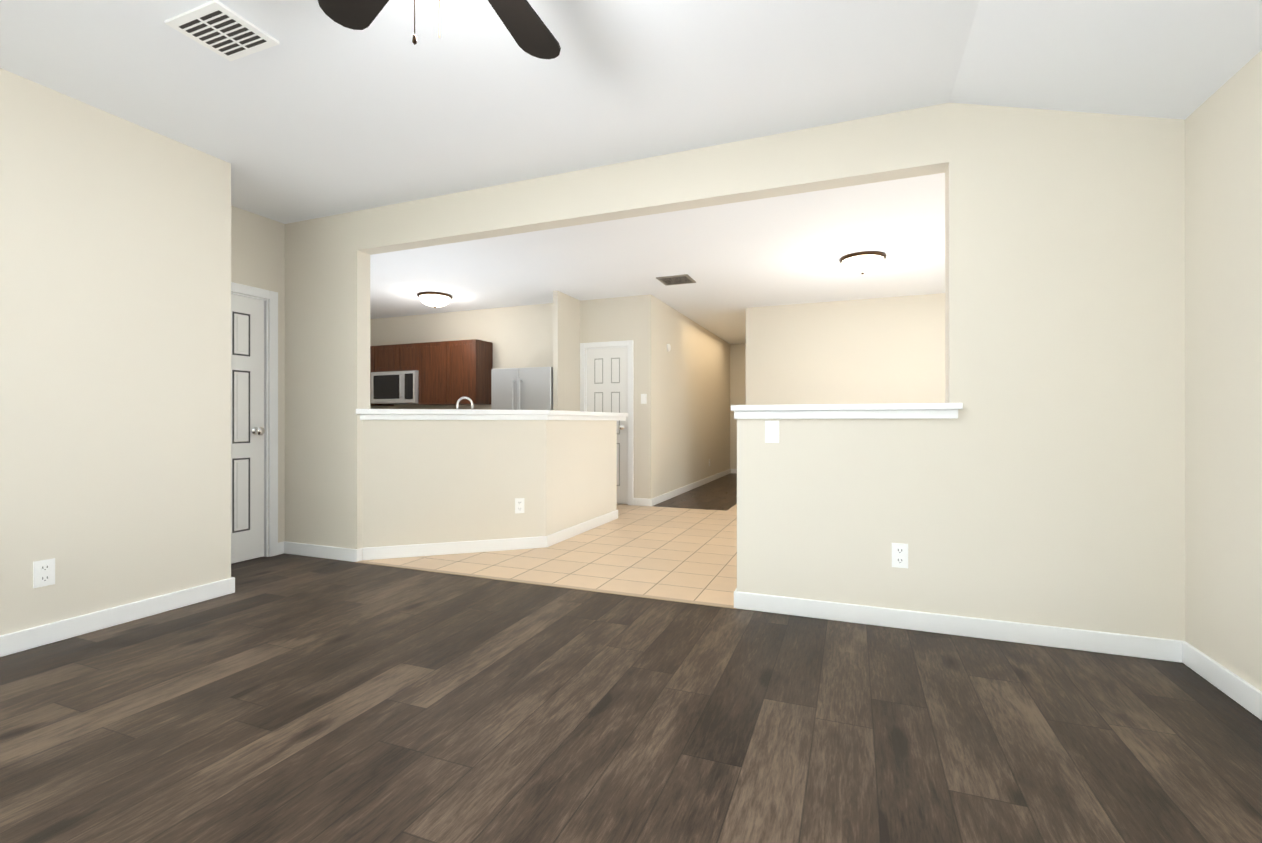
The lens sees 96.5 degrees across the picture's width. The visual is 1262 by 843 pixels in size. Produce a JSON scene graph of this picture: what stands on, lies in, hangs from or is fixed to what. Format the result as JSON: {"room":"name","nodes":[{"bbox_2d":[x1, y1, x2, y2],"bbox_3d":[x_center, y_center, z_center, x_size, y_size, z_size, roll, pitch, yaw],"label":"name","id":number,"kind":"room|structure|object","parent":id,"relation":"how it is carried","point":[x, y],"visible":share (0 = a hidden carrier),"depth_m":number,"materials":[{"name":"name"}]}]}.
{"room":"living room","nodes":[
{"label":"living room","id":0,"kind":"room"},
{"bbox_2d":[0,68,230,635],"bbox_3d":[-3.558,-0.253,1.050,0.650,2.500,5.050,0,0,22],"label":"wall","id":1,"kind":"structure","parent":0,"point":[115,361],"depth_m":2.73,"materials":[{"name":"paint"}]},
{"bbox_2d":[33,558,54,587],"bbox_3d":[-2.624,0.678,2.519,0.010,0.117,0.072,0,0,22],"label":"outlet","id":2,"kind":"object","parent":1,"relation":"attached to","point":[43,572],"visible":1,"depth_m":2.52,"materials":[{"name":"white plastic"}]},
{"bbox_2d":[0,577,234,656],"bbox_3d":[-3.226,0.952,0.991,0.019,0.090,4.945,0,0,22],"label":"baseboard","id":3,"kind":"structure","parent":1,"relation":"attached to","point":[22,640],"depth_m":2.73,"materials":[{"name":"white wood"}]},
{"bbox_2d":[231,206,284,542],"bbox_3d":[-2.894,-0.251,3.782,0.120,2.500,1.120,0,0,22],"label":"wall","id":4,"kind":"structure","parent":0,"point":[257,251],"depth_m":4.20,"materials":[{"name":"paint"}]},
{"bbox_2d":[231,294,264,563],"bbox_3d":[-2.817,0.051,3.887,0.197,1.880,0.564,0,0,22],"label":"door","id":5,"kind":"structure","parent":4,"relation":"in","point":[247,428],"depth_m":4.03,"materials":[{"name":"white wood"}]},
{"bbox_2d":[231,282,277,556],"bbox_3d":[-2.838,0.016,3.899,0.138,1.965,0.730,0,0,22],"label":"door frame","id":6,"kind":"structure","parent":4,"relation":"attached to","point":[270,299],"depth_m":4.16,"materials":[{"name":"white wood"}]},
{"bbox_2d":[363,420,530,547],"bbox_3d":[-1.404,0.479,4.341,0.960,1.040,0.916,0,0,22],"label":"wall","id":7,"kind":"structure","parent":0,"point":[432,481],"depth_m":4.23,"materials":[{"name":"paint"}]},
{"bbox_2d":[356,409,435,419],"bbox_3d":[-1.536,-0.051,4.404,0.930,0.080,1.050,0,0,22],"label":"trim","id":8,"kind":"structure","parent":7,"relation":"on","point":[419,414],"depth_m":4.10,"materials":[{"name":"white wood"}]},
{"bbox_2d":[515,498,523,512],"bbox_3d":[-0.870,0.659,4.405,0.072,0.117,0.010,0,0,-18],"label":"outlet","id":9,"kind":"object","parent":7,"relation":"attached to","point":[519,505],"visible":1,"depth_m":4.40,"materials":[{"name":"white plastic"}]},
{"bbox_2d":[0,0,979,343],"bbox_3d":[-0.061,-1.561,4.395,10.340,0.120,13.840,0,0,22],"label":"ceiling","id":10,"kind":"structure","parent":0,"point":[316,112],"depth_m":2.72,"materials":[{"name":"paint"}]},
{"bbox_2d":[165,0,278,60],"bbox_3d":[-1.569,-1.496,2.168,0.290,0.012,0.240,0,0,22],"label":"ceiling vent","id":11,"kind":"object","parent":10,"relation":"in","point":[220,29],"visible":1,"depth_m":2.15,"materials":[{"name":"white metal"}]},
{"bbox_2d":[417,291,452,307],"bbox_3d":[-2.328,-1.422,6.687,0.400,0.155,0.400,0,0,22],"label":"kitchen ceiling light","id":12,"kind":"object","parent":10,"relation":"attached to","point":[434,299],"visible":0.98,"depth_m":6.57,"materials":[{"name":"white glass"}]},
{"bbox_2d":[318,0,560,58],"bbox_3d":[-0.428,-1.155,1.344,1.092,0.694,1.051,0,0,22],"label":"ceiling fan","id":13,"kind":"object","parent":10,"relation":"hanging from","point":[527,28],"visible":1,"depth_m":1.66,"materials":[{"name":"black wood"}]},
{"bbox_2d":[656,274,695,285],"bbox_3d":[0.480,-1.494,5.955,0.340,0.012,0.340,0,0,22],"label":"ceiling vent","id":14,"kind":"object","parent":10,"relation":"in","point":[677,279],"visible":1,"depth_m":5.94,"materials":[{"name":"grey metal"}]},
{"bbox_2d":[839,251,886,273],"bbox_3d":[2.118,-1.423,5.147,0.400,0.155,0.400,0,0,22],"label":"ceiling light","id":15,"kind":"object","parent":10,"relation":"attached to","point":[862,262],"visible":1,"depth_m":5.03,"materials":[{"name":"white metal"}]},
{"bbox_2d":[370,294,653,498],"bbox_3d":[-1.891,-0.249,7.546,4.620,2.500,0.120,0,0,22],"label":"wall","id":16,"kind":"structure","parent":0,"point":[519,336],"depth_m":7.19,"materials":[{"name":"paint"}]},
{"bbox_2d":[370,346,393,405],"bbox_3d":[-3.692,-0.634,7.997,0.500,0.820,0.357,0,0,22],"label":"upper cabinet","id":17,"kind":"object","parent":16,"relation":"attached to","point":[371,347],"depth_m":7.77,"materials":[{"name":"brown wood"}]},
{"bbox_2d":[374,344,397,371],"bbox_3d":[-3.256,-0.862,7.825,0.438,0.365,0.357,0,0,22],"label":"upper cabinet","id":18,"kind":"object","parent":16,"relation":"attached to","point":[385,356],"depth_m":7.67,"materials":[{"name":"brown wood"}]},
{"bbox_2d":[371,370,418,403],"bbox_3d":[-3.125,-0.459,7.717,0.754,0.430,0.461,0,0,22],"label":"over-the-range microwave","id":19,"kind":"object","parent":18,"relation":"attached to","point":[396,387],"visible":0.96,"depth_m":7.52,"materials":[{"name":"silver metal"}]},
{"bbox_2d":[398,343,417,370],"bbox_3d":[-2.956,-0.862,7.707,0.438,0.365,0.357,0,0,22],"label":"upper cabinet","id":20,"kind":"object","parent":16,"relation":"attached to","point":[407,353],"depth_m":7.53,"materials":[{"name":"brown wood"}]},
{"bbox_2d":[418,341,449,404],"bbox_3d":[-2.511,-0.634,7.531,0.518,0.820,0.357,0,0,22],"label":"upper cabinet","id":21,"kind":"object","parent":16,"relation":"attached to","point":[433,357],"depth_m":7.37,"materials":[{"name":"brown wood"}]},
{"bbox_2d":[450,339,492,404],"bbox_3d":[-2.137,-0.634,7.384,0.518,0.820,0.357,0,0,22],"label":"upper cabinet","id":22,"kind":"object","parent":16,"relation":"attached to","point":[451,372],"depth_m":7.22,"materials":[{"name":"brown wood"}]},
{"bbox_2d":[580,340,632,504],"bbox_3d":[-0.279,0.015,6.900,0.705,1.970,0.138,0,0,22],"label":"door frame","id":23,"kind":"structure","parent":16,"relation":"attached to","point":[584,347],"depth_m":6.73,"materials":[{"name":"white wood"}]},
{"bbox_2d":[587,347,627,503],"bbox_3d":[-0.285,0.050,6.883,0.551,1.885,0.197,0,0,22],"label":"pantry door","id":24,"kind":"structure","parent":16,"relation":"in","point":[607,379],"depth_m":6.83,"materials":[{"name":"white wood"}]},
{"bbox_2d":[641,394,646,403],"bbox_3d":[0.149,-0.270,6.670,0.072,0.117,0.013,0,0,22],"label":"light switch","id":25,"kind":"object","parent":16,"relation":"attached to","point":[643,398],"visible":1,"depth_m":6.67,"materials":[{"name":"white plastic"}]},
{"bbox_2d":[362,503,736,604],"bbox_3d":[0.393,1.050,5.542,10.340,0.100,4.570,0,0,22],"label":"floor","id":26,"kind":"structure","parent":0,"point":[681,553],"depth_m":4.08,"materials":[{"name":"beige tile"}]},
{"bbox_2d":[491,367,552,409],"bbox_3d":[-1.203,0.185,6.846,0.815,1.630,0.636,0,0,22],"label":"fridge","id":27,"kind":"object","parent":26,"relation":"on","point":[530,388],"visible":0.38,"depth_m":6.58,"materials":[{"name":"silver metal"}]},
{"bbox_3d":[-1.319,0.540,5.101,1.370,0.920,2.168,0,0,22],"label":"base cabinet","id":28,"kind":"object","parent":26,"relation":"on","visible":0},
{"bbox_2d":[456,397,473,408],"bbox_3d":[-1.393,-0.062,4.575,0.172,0.282,0.147,0,0,22],"label":"sink faucet","id":29,"kind":"object","parent":28,"relation":"on","point":[460,399],"visible":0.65,"depth_m":4.58,"materials":[{"name":"silver metal"}]},
{"bbox_2d":[550,291,581,410],"bbox_3d":[-0.762,-0.250,6.730,0.060,2.500,0.570,0,0,22],"label":"wall","id":30,"kind":"structure","parent":0,"point":[558,330],"depth_m":6.67,"materials":[{"name":"paint"}]},
{"bbox_2d":[531,420,616,536],"bbox_3d":[-0.477,0.480,5.165,0.140,1.040,1.430,0,0,22],"label":"wall","id":31,"kind":"structure","parent":0,"point":[574,462],"depth_m":4.86,"materials":[{"name":"paint"}]},
{"bbox_2d":[436,409,627,420],"bbox_3d":[-0.661,-0.051,4.869,0.355,0.080,2.557,0,0,22],"label":"trim","id":32,"kind":"structure","parent":31,"relation":"on","point":[441,414],"depth_m":4.39,"materials":[{"name":"white wood"}]},
{"bbox_2d":[544,510,617,547],"bbox_3d":[-0.405,0.955,5.140,0.019,0.090,1.455,0,0,22],"label":"baseboard","id":33,"kind":"structure","parent":31,"relation":"attached to","point":[557,537],"depth_m":4.97,"materials":[{"name":"white wood"}]},
{"bbox_2d":[0,553,1261,842],"bbox_3d":[-1.245,1.047,0.577,5.540,0.100,5.870,0,0,22],"label":"floor","id":34,"kind":"structure","parent":0,"point":[284,697],"depth_m":1.83,"materials":[{"name":"brown wood"}]},
{"bbox_2d":[356,561,735,608],"bbox_3d":[-0.693,0.997,3.514,2.710,0.004,0.044,0,0,22],"label":"trim","id":35,"kind":"structure","parent":34,"relation":"on","point":[577,588],"depth_m":3.42,"materials":[{"name":"beige wood"}]},
{"bbox_2d":[654,297,729,496],"bbox_3d":[1.046,-0.248,8.860,0.120,2.500,4.480,0,0,22],"label":"wall","id":36,"kind":"structure","parent":0,"point":[691,402],"depth_m":8.11,"materials":[{"name":"paint"}]},
{"bbox_2d":[648,469,731,505],"bbox_3d":[1.084,0.956,8.771,0.015,0.090,4.615,0,0,22],"label":"baseboard","id":37,"kind":"structure","parent":36,"relation":"attached to","point":[656,500],"depth_m":7.91,"materials":[{"name":"white wood"}]},
{"bbox_2d":[654,473,736,510],"bbox_3d":[1.520,1.051,8.672,1.140,0.100,4.720,0,0,22],"label":"floor","id":38,"kind":"structure","parent":0,"point":[719,493],"depth_m":7.41,"materials":[{"name":"brown wood"}]},
{"bbox_2d":[285,103,1184,640],"bbox_3d":[-0.424,-0.251,3.473,10.340,2.500,0.120,0,0,22],"label":"wall","id":39,"kind":"structure","parent":0,"point":[1039,479],"depth_m":2.62,"materials":[{"name":"paint"}]},
{"bbox_2d":[278,536,543,561],"bbox_3d":[-1.661,0.954,4.371,1.740,0.090,0.924,0,0,22],"label":"baseboard","id":40,"kind":"structure","parent":39,"relation":"attached to","point":[415,550],"depth_m":4.19,"materials":[{"name":"white wood"}]},
{"bbox_2d":[765,421,778,442],"bbox_3d":[0.737,0.053,2.943,0.072,0.117,0.013,0,0,22],"label":"light switch","id":41,"kind":"object","parent":39,"relation":"attached to","point":[771,431],"visible":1,"depth_m":2.94,"materials":[{"name":"white plastic"}]},
{"bbox_2d":[731,403,962,418],"bbox_3d":[1.066,-0.050,2.885,1.075,0.073,0.210,0,0,22],"label":"trim","id":42,"kind":"structure","parent":39,"relation":"on","point":[886,411],"depth_m":2.78,"materials":[{"name":"white wood"}]},
{"bbox_2d":[892,543,907,567],"bbox_3d":[1.300,0.648,2.722,0.072,0.117,0.010,0,0,22],"label":"outlet","id":43,"kind":"object","parent":39,"relation":"attached to","point":[899,555],"visible":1,"depth_m":2.72,"materials":[{"name":"white plastic"}]},
{"bbox_2d":[734,588,1175,661],"bbox_3d":[1.414,0.953,2.677,1.855,0.090,0.019,0,0,22],"label":"baseboard","id":44,"kind":"structure","parent":39,"relation":"attached to","point":[1163,649],"depth_m":2.61,"materials":[{"name":"white wood"}]},
{"bbox_2d":[730,344,745,468],"bbox_3d":[2.365,-0.247,10.812,1.140,2.500,0.120,0,0,22],"label":"wall","id":45,"kind":"structure","parent":0,"point":[737,374],"depth_m":10.88,"materials":[{"name":"paint"}]},
{"bbox_2d":[746,293,944,404],"bbox_3d":[3.777,-0.250,6.599,4.820,2.500,0.120,0,0,22],"label":"wall","id":46,"kind":"structure","parent":0,"point":[886,350],"depth_m":6.96,"materials":[{"name":"paint"}]},
{"bbox_2d":[949,0,1261,119],"bbox_3d":[0.876,-1.421,-0.259,0.980,0.405,5.870,0,0,22],"label":"ceiling","id":47,"kind":"structure","parent":0,"point":[1178,59],"depth_m":2.10,"materials":[{"name":"paint"}]},
{"bbox_2d":[1185,50,1261,690],"bbox_3d":[1.276,-0.253,-0.418,0.120,2.500,5.870,0,0,22],"label":"wall","id":48,"kind":"structure","parent":0,"point":[1223,375],"depth_m":2.08,"materials":[{"name":"paint"}]},
{"bbox_2d":[1176,640,1261,719],"bbox_3d":[1.233,0.952,-0.337,0.019,0.090,5.750,0,0,22],"label":"baseboard","id":49,"kind":"structure","parent":48,"relation":"attached to","point":[1230,683],"depth_m":2.08,"materials":[{"name":"white wood"}]}
]}

